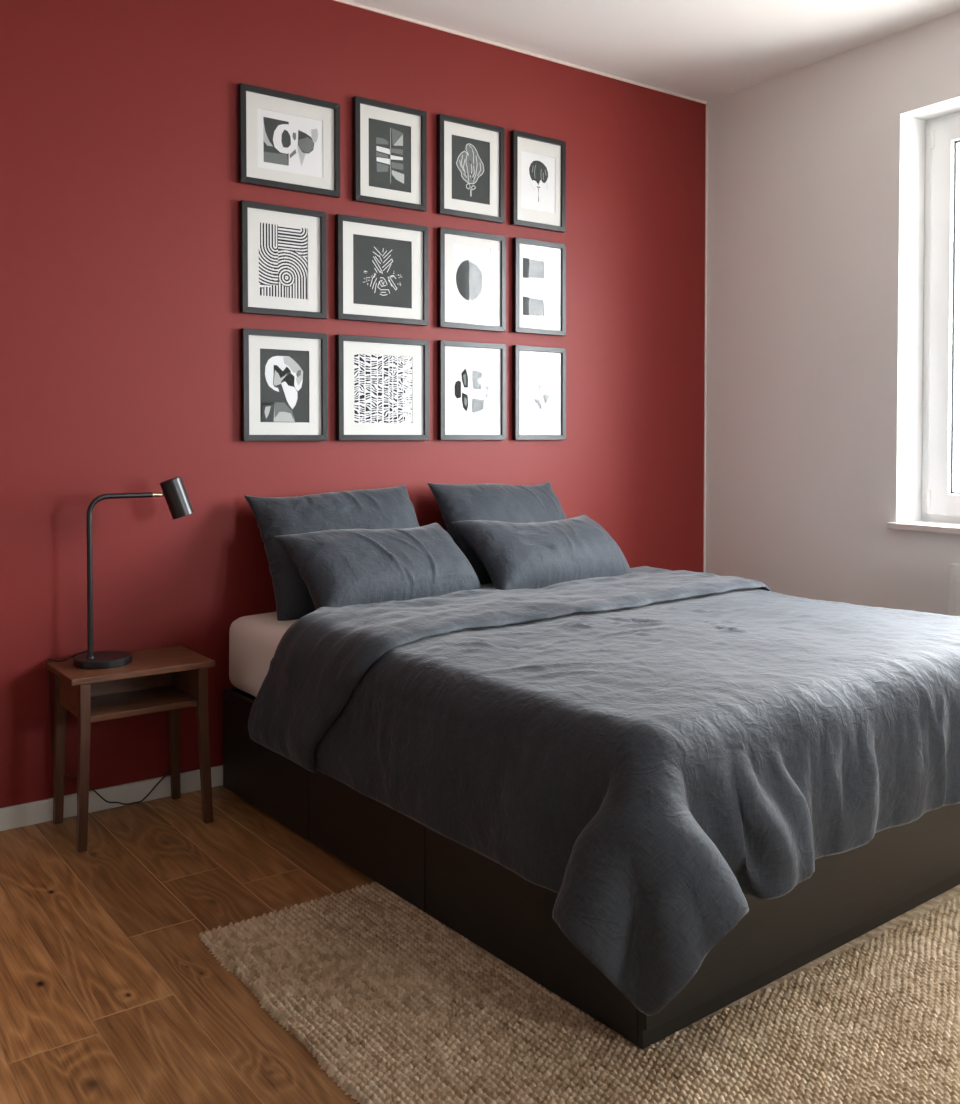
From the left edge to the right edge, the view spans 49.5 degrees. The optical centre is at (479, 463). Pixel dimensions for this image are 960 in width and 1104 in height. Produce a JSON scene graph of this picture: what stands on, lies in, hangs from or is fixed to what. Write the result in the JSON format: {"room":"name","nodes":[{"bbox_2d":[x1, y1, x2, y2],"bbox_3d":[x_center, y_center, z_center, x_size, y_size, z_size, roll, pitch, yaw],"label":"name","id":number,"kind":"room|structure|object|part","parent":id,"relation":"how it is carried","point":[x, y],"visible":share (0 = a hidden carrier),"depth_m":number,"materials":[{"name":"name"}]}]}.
{"room":"bedroom","nodes":[
{"label":"bedroom","id":0,"kind":"room"},
{"bbox_2d":[0,785,374,1103],"bbox_3d":[0.446,1.185,1.249,6.362,0.030,5.800,-1,2,-36],"label":"floor","id":1,"kind":"structure","parent":0,"point":[111,993],"depth_m":2.42,"materials":[{"name":"brown wood"}]},
{"bbox_2d":[45,645,214,852],"bbox_3d":[-1.089,0.868,3.252,0.434,0.505,0.304,-1,2,-36],"label":"nightstand","id":2,"kind":"object","parent":1,"relation":"on","point":[171,679],"visible":0.99,"depth_m":3.24,"materials":[{"name":"brown wood"}]},
{"bbox_3d":[-1.310,0.878,3.248,0.038,0.486,0.034,-1,2,-36],"label":"leg","id":3,"kind":"part","parent":2,"relation":"part of","materials":[{"name":"brown wood"}]},
{"bbox_3d":[-1.231,0.693,3.141,0.014,0.110,0.226,-1,2,-36],"label":"panel","id":4,"kind":"part","parent":2,"relation":"part of","materials":[{"name":"brown wood"}]},
{"bbox_3d":[-1.157,0.883,3.037,0.040,0.486,0.038,-1,2,-36],"label":"leg","id":5,"kind":"part","parent":2,"relation":"part of","materials":[{"name":"brown wood"}]},
{"bbox_2d":[47,476,193,804],"bbox_3d":[-1.120,0.576,3.285,0.412,1.069,0.228,-1,2,-36],"label":"table lamp","id":6,"kind":"object","parent":2,"relation":"on","point":[175,494],"visible":0.9,"depth_m":3.21,"materials":[{"name":"black metal"}]},
{"bbox_3d":[-1.143,0.838,3.323,0.412,0.543,0.148,-1,2,-36],"label":"cord","id":7,"kind":"part","parent":6,"relation":"part of","materials":[{"name":"black plastic"}]},
{"bbox_3d":[-0.967,0.109,3.323,0.104,0.138,0.069,0,1,-19],"label":"lamp shade","id":8,"kind":"part","parent":6,"relation":"part of","materials":[{"name":"black metal"}]},
{"bbox_3d":[-1.159,0.693,3.345,0.326,0.120,0.012,-1,2,-36],"label":"panel","id":9,"kind":"part","parent":2,"relation":"part of","materials":[{"name":"brown wood"}]},
{"bbox_2d":[91,685,196,722],"bbox_3d":[-1.084,0.746,3.244,0.344,0.018,0.242,-1,2,-36],"label":"shelf","id":10,"kind":"object","parent":2,"relation":"attached to","point":[128,700],"depth_m":3.24,"materials":[{"name":"brown wood"}]},
{"bbox_3d":[-1.017,0.873,3.463,0.038,0.486,0.034,-1,2,-36],"label":"leg","id":11,"kind":"part","parent":2,"relation":"part of","materials":[{"name":"brown wood"}]},
{"bbox_3d":[-0.942,0.687,3.352,0.014,0.110,0.226,-1,2,-36],"label":"panel","id":12,"kind":"part","parent":2,"relation":"part of","materials":[{"name":"brown wood"}]},
{"bbox_3d":[-0.861,0.878,3.254,0.042,0.486,0.038,-1,2,-36],"label":"leg","id":13,"kind":"part","parent":2,"relation":"part of","materials":[{"name":"brown wood"}]},
{"bbox_2d":[198,881,959,1103],"bbox_3d":[1.026,1.131,2.439,2.694,0.017,2.133,-1,2,-36],"label":"rug","id":14,"kind":"object","parent":1,"relation":"on","point":[395,1005],"visible":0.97,"depth_m":2.11,"materials":[{"name":"carpet"}]},
{"bbox_2d":[223,688,959,1048],"bbox_3d":[0.432,0.946,3.333,1.802,0.345,1.945,-1,2,-38],"label":"frame","id":15,"kind":"object","parent":1,"relation":"on","point":[848,895],"visible":0.43,"depth_m":2.47,"materials":[{"name":"black wood"}]},
{"bbox_3d":[-0.159,0.922,4.091,1.756,0.332,0.022,-1,2,-38],"label":"head panel","id":16,"kind":"part","parent":15,"relation":"part of","materials":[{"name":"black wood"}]},
{"bbox_2d":[229,612,297,696],"bbox_3d":[0.431,0.645,3.324,1.801,0.256,1.940,-1,2,-38],"label":"mattress","id":17,"kind":"object","parent":15,"relation":"on","point":[254,640],"visible":0.02,"depth_m":3.39,"materials":[{"name":"beige fabric"}]},
{"bbox_2d":[244,485,419,620],"bbox_3d":[-0.465,0.311,3.685,0.669,0.448,0.266,-1,2,-36],"label":"pillow","id":18,"kind":"object","parent":17,"relation":"on","point":[391,507],"visible":0.54,"depth_m":3.58,"materials":[{"name":"grey fabric"}]},
{"bbox_2d":[427,482,566,584],"bbox_3d":[0.132,0.294,4.114,0.660,0.447,0.283,-1,2,-40],"label":"pillow","id":19,"kind":"object","parent":17,"relation":"on","point":[459,502],"visible":0.54,"depth_m":4.02,"materials":[{"name":"grey fabric"}]},
{"bbox_2d":[248,566,959,1015],"bbox_3d":[0.556,0.753,3.139,2.120,0.617,1.853,-1,2,-38],"label":"duvet","id":20,"kind":"object","parent":17,"relation":"on","point":[650,750],"visible":0.98,"depth_m":2.42,"materials":[{"name":"grey fabric"}]},
{"bbox_2d":[274,523,480,609],"bbox_3d":[-0.323,0.363,3.570,0.702,0.281,0.290,-1,2,-43],"label":"pillow","id":21,"kind":"object","parent":20,"relation":"on","point":[341,567],"visible":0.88,"depth_m":3.45,"materials":[{"name":"grey fabric"}]},
{"bbox_2d":[451,515,630,589],"bbox_3d":[0.260,0.354,3.986,0.741,0.295,0.291,-1,2,-42],"label":"pillow","id":22,"kind":"object","parent":20,"relation":"on","point":[533,555],"visible":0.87,"depth_m":3.84,"materials":[{"name":"grey fabric"}]},
{"bbox_3d":[-0.682,0.954,3.314,0.020,0.301,0.600,-1,2,-38],"label":"drawer","id":23,"kind":"part","parent":15,"relation":"part of","materials":[{"name":"black wood"}]},
{"bbox_3d":[-0.313,0.966,2.841,0.020,0.301,0.594,-1,2,-38],"label":"drawer","id":24,"kind":"part","parent":15,"relation":"part of","materials":[{"name":"black wood"}]},
{"bbox_3d":[-0.275,0.953,2.795,0.022,0.332,1.922,-1,2,-38],"label":"panel","id":25,"kind":"part","parent":15,"relation":"part of","materials":[{"name":"black wood"}]},
{"bbox_3d":[0.093,0.979,2.321,0.020,0.301,0.718,-1,2,-38],"label":"drawer","id":26,"kind":"part","parent":15,"relation":"part of","materials":[{"name":"black wood"}]},
{"bbox_3d":[1.024,0.939,2.575,1.800,0.293,0.022,-1,2,-38],"label":"foot panel","id":27,"kind":"part","parent":15,"relation":"part of","materials":[{"name":"black wood"}]},
{"bbox_2d":[0,0,705,807],"bbox_3d":[-1.216,-0.289,3.437,6.212,2.910,0.150,-1,2,-36],"label":"wall","id":28,"kind":"structure","parent":0,"point":[122,322],"depth_m":3.55,"materials":[{"name":"red paint"}]},
{"bbox_2d":[0,765,222,830],"bbox_3d":[-1.228,1.084,3.358,5.760,0.068,0.016,-1,2,-36],"label":"baseboard","id":29,"kind":"structure","parent":28,"relation":"attached to","point":[26,814],"depth_m":3.37,"materials":[{"name":"white paint"}]},
{"bbox_2d":[239,200,326,318],"bbox_3d":[-0.696,-0.718,3.700,0.326,0.386,0.024,-1,2,-36],"label":"framed picture","id":30,"kind":"object","parent":28,"relation":"attached to","point":[283,249],"visible":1,"depth_m":3.69,"materials":[{"name":"white paper"}]},
{"bbox_2d":[259,222,307,298],"bbox_3d":[-0.698,-0.717,3.698,0.202,0.266,0.001,-1,2,-36],"label":"print","id":31,"kind":"object","parent":30,"relation":"attached to","point":[283,246],"depth_m":3.70,"materials":[{"name":"white paper"}]},
{"bbox_2d":[241,328,327,440],"bbox_3d":[-0.694,-0.276,3.712,0.326,0.390,0.024,-1,2,-36],"label":"framed picture","id":32,"kind":"object","parent":28,"relation":"attached to","point":[284,388],"visible":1,"depth_m":3.71,"materials":[{"name":"white paper"}]},
{"bbox_2d":[260,348,308,422],"bbox_3d":[-0.695,-0.276,3.710,0.203,0.270,0.001,-1,2,-36],"label":"print","id":33,"kind":"object","parent":32,"relation":"attached to","point":[284,372],"depth_m":3.71,"materials":[{"name":"black paper"}]},
{"bbox_2d":[238,83,339,197],"bbox_3d":[-0.673,-1.142,3.706,0.387,0.338,0.024,-1,2,-36],"label":"framed picture","id":34,"kind":"object","parent":28,"relation":"attached to","point":[287,141],"visible":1,"depth_m":3.70,"materials":[{"name":"white paper"}]},
{"bbox_2d":[257,108,322,177],"bbox_3d":[-0.673,-1.137,3.705,0.267,0.217,0.001,-1,2,-36],"label":"print","id":35,"kind":"object","parent":34,"relation":"attached to","point":[289,140],"depth_m":3.70,"materials":[{"name":"white paper"}]},
{"bbox_2d":[335,214,428,325],"bbox_3d":[-0.366,-0.725,3.942,0.397,0.383,0.024,-1,2,-36],"label":"framed picture","id":36,"kind":"object","parent":28,"relation":"attached to","point":[382,266],"visible":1,"depth_m":3.93,"materials":[{"name":"white paper"}]},
{"bbox_2d":[353,234,411,308],"bbox_3d":[-0.367,-0.724,3.940,0.269,0.269,0.001,-1,2,-36],"label":"print","id":37,"kind":"object","parent":36,"relation":"attached to","point":[382,263],"depth_m":3.94,"materials":[{"name":"black paper"}]},
{"bbox_2d":[336,334,428,439],"bbox_3d":[-0.365,-0.282,3.953,0.398,0.389,0.024,-1,2,-36],"label":"framed picture","id":38,"kind":"object","parent":28,"relation":"attached to","point":[382,383],"visible":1,"depth_m":3.94,"materials":[{"name":"white paper"}]},
{"bbox_2d":[354,354,411,422],"bbox_3d":[-0.365,-0.282,3.952,0.268,0.269,0.001,-1,2,-36],"label":"print","id":39,"kind":"object","parent":38,"relation":"attached to","point":[382,382],"depth_m":3.95,"materials":[{"name":"white paper"}]},
{"bbox_2d":[352,96,426,211],"bbox_3d":[-0.340,-1.168,3.950,0.315,0.382,0.024,-1,2,-36],"label":"framed picture","id":40,"kind":"object","parent":28,"relation":"attached to","point":[390,140],"visible":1,"depth_m":3.94,"materials":[{"name":"white paper"}]},
{"bbox_2d":[369,118,410,192],"bbox_3d":[-0.341,-1.165,3.948,0.200,0.265,0.001,-1,2,-36],"label":"print","id":41,"kind":"object","parent":40,"relation":"attached to","point":[389,138],"depth_m":3.95,"materials":[{"name":"black paper"}]},
{"bbox_2d":[437,114,504,223],"bbox_3d":[-0.035,-1.175,4.174,0.319,0.386,0.024,-1,2,-36],"label":"framed picture","id":42,"kind":"object","parent":28,"relation":"attached to","point":[470,154],"visible":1,"depth_m":4.17,"materials":[{"name":"white paper"}]},
{"bbox_2d":[452,135,489,204],"bbox_3d":[-0.037,-1.174,4.171,0.201,0.264,0.001,-1,2,-36],"label":"print","id":43,"kind":"object","parent":42,"relation":"attached to","point":[470,153],"depth_m":4.17,"materials":[{"name":"black paper"}]},
{"bbox_2d":[437,227,505,331],"bbox_3d":[-0.031,-0.734,4.187,0.324,0.390,0.024,-1,2,-36],"label":"framed picture","id":44,"kind":"object","parent":28,"relation":"attached to","point":[471,266],"visible":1,"depth_m":4.18,"materials":[{"name":"white paper"}]},
{"bbox_2d":[454,244,490,314],"bbox_3d":[-0.031,-0.739,4.186,0.197,0.282,0.001,-1,2,-36],"label":"print","id":45,"kind":"object","parent":44,"relation":"attached to","point":[472,262],"depth_m":4.19,"materials":[{"name":"white paper"}]},
{"bbox_2d":[438,340,505,439],"bbox_3d":[-0.029,-0.291,4.199,0.326,0.393,0.024,-1,2,-36],"label":"framed picture","id":46,"kind":"object","parent":28,"relation":"attached to","point":[471,375],"visible":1,"depth_m":4.19,"materials":[{"name":"white paper"}]},
{"bbox_2d":[450,360,490,421],"bbox_3d":[-0.037,-0.289,4.193,0.214,0.254,0.001,-1,2,-36],"label":"print","id":47,"kind":"object","parent":46,"relation":"attached to","point":[470,380],"depth_m":4.19,"materials":[{"name":"white paper"}]},
{"bbox_2d":[334,0,706,103],"bbox_3d":[-1.234,-1.685,3.291,5.752,0.012,0.008,-1,2,-36],"label":"trim","id":48,"kind":"structure","parent":28,"relation":"attached to","point":[341,1],"depth_m":4.29,"materials":[{"name":"white paint"}]},
{"bbox_2d":[510,130,565,232],"bbox_3d":[0.246,-1.181,4.380,0.284,0.385,0.024,-1,2,-36],"label":"framed picture","id":49,"kind":"object","parent":28,"relation":"attached to","point":[537,163],"visible":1,"depth_m":4.37,"materials":[{"name":"white paper"}]},
{"bbox_2d":[521,151,554,212],"bbox_3d":[0.245,-1.181,4.378,0.196,0.247,0.001,-1,2,-36],"label":"print","id":50,"kind":"object","parent":49,"relation":"attached to","point":[537,167],"depth_m":4.38,"materials":[{"name":"white paper"}]},
{"bbox_2d":[512,237,565,335],"bbox_3d":[0.251,-0.741,4.394,0.275,0.391,0.024,-1,2,-36],"label":"framed picture","id":51,"kind":"object","parent":28,"relation":"attached to","point":[538,267],"visible":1,"depth_m":4.39,"materials":[{"name":"white paper"}]},
{"bbox_2d":[521,249,553,322],"bbox_3d":[0.241,-0.746,4.386,0.191,0.306,0.001,-1,2,-36],"label":"print","id":52,"kind":"object","parent":51,"relation":"attached to","point":[537,265],"depth_m":4.39,"materials":[{"name":"white paper"}]},
{"bbox_2d":[512,345,565,439],"bbox_3d":[0.252,-0.296,4.406,0.277,0.393,0.024,-1,2,-36],"label":"framed picture","id":53,"kind":"object","parent":28,"relation":"attached to","point":[538,373],"visible":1,"depth_m":4.40,"materials":[{"name":"white paper"}]},
{"bbox_2d":[523,363,554,419],"bbox_3d":[0.252,-0.302,4.404,0.188,0.248,0.001,-1,2,-36],"label":"print","id":54,"kind":"object","parent":53,"relation":"attached to","point":[538,378],"depth_m":4.40,"materials":[{"name":"white paper"}]},
{"bbox_2d":[703,104,707,571],"bbox_3d":[1.087,-0.357,5.027,0.009,2.728,0.008,-1,2,-36],"label":"trim","id":55,"kind":"structure","parent":28,"relation":"attached to","point":[706,130],"depth_m":5.02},
{"bbox_2d":[347,0,959,101],"bbox_3d":[0.466,-1.700,1.194,6.312,0.120,5.700,-1,2,-36],"label":"ceiling","id":56,"kind":"structure","parent":0,"point":[704,50],"depth_m":4.12,"materials":[{"name":"white paint"}]},
{"bbox_2d":[705,10,959,614],"bbox_3d":[2.738,-0.274,2.829,0.320,2.910,5.700,-1,2,-33],"label":"wall","id":57,"kind":"structure","parent":0,"point":[803,168],"depth_m":4.49,"materials":[{"name":"white paint"}]},
{"bbox_2d":[887,95,959,534],"bbox_3d":[2.116,-0.554,3.721,0.328,1.654,1.269,-1,2,-33],"label":"window","id":58,"kind":"structure","parent":57,"relation":"in","point":[928,332],"depth_m":4.17,"materials":[{"name":"white paint"}]},
{"bbox_3d":[2.075,0.260,3.713,0.228,0.026,1.269,-1,2,-33],"label":"sill","id":59,"kind":"part","parent":58,"relation":"part of","materials":[{"name":"laminate"}]},
{"bbox_3d":[2.170,-0.566,3.756,0.070,1.624,1.217,-1,2,-33],"label":"frame","id":60,"kind":"part","parent":58,"relation":"part of","materials":[{"name":"white plastic"}]},
{"bbox_3d":[1.997,-0.574,3.992,0.074,1.572,0.556,-1,2,-33],"label":"sash","id":61,"kind":"part","parent":58,"relation":"part of","materials":[{"name":"white plastic"}]},
{"bbox_2d":[948,563,959,615],"bbox_3d":[2.009,0.748,3.608,0.067,0.728,0.807,-1,2,-33],"label":"radiator","id":62,"kind":"object","parent":57,"relation":"attached to","point":[954,569],"visible":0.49,"depth_m":3.90,"materials":[{"name":"white metal"}]},
{"bbox_2d":[948,563,959,566],"bbox_3d":[1.998,0.390,3.592,0.036,0.012,0.806,-1,2,-33],"label":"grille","id":63,"kind":"object","parent":62,"relation":"attached to","point":[954,564],"depth_m":3.91,"materials":[{"name":"white"}]}
]}

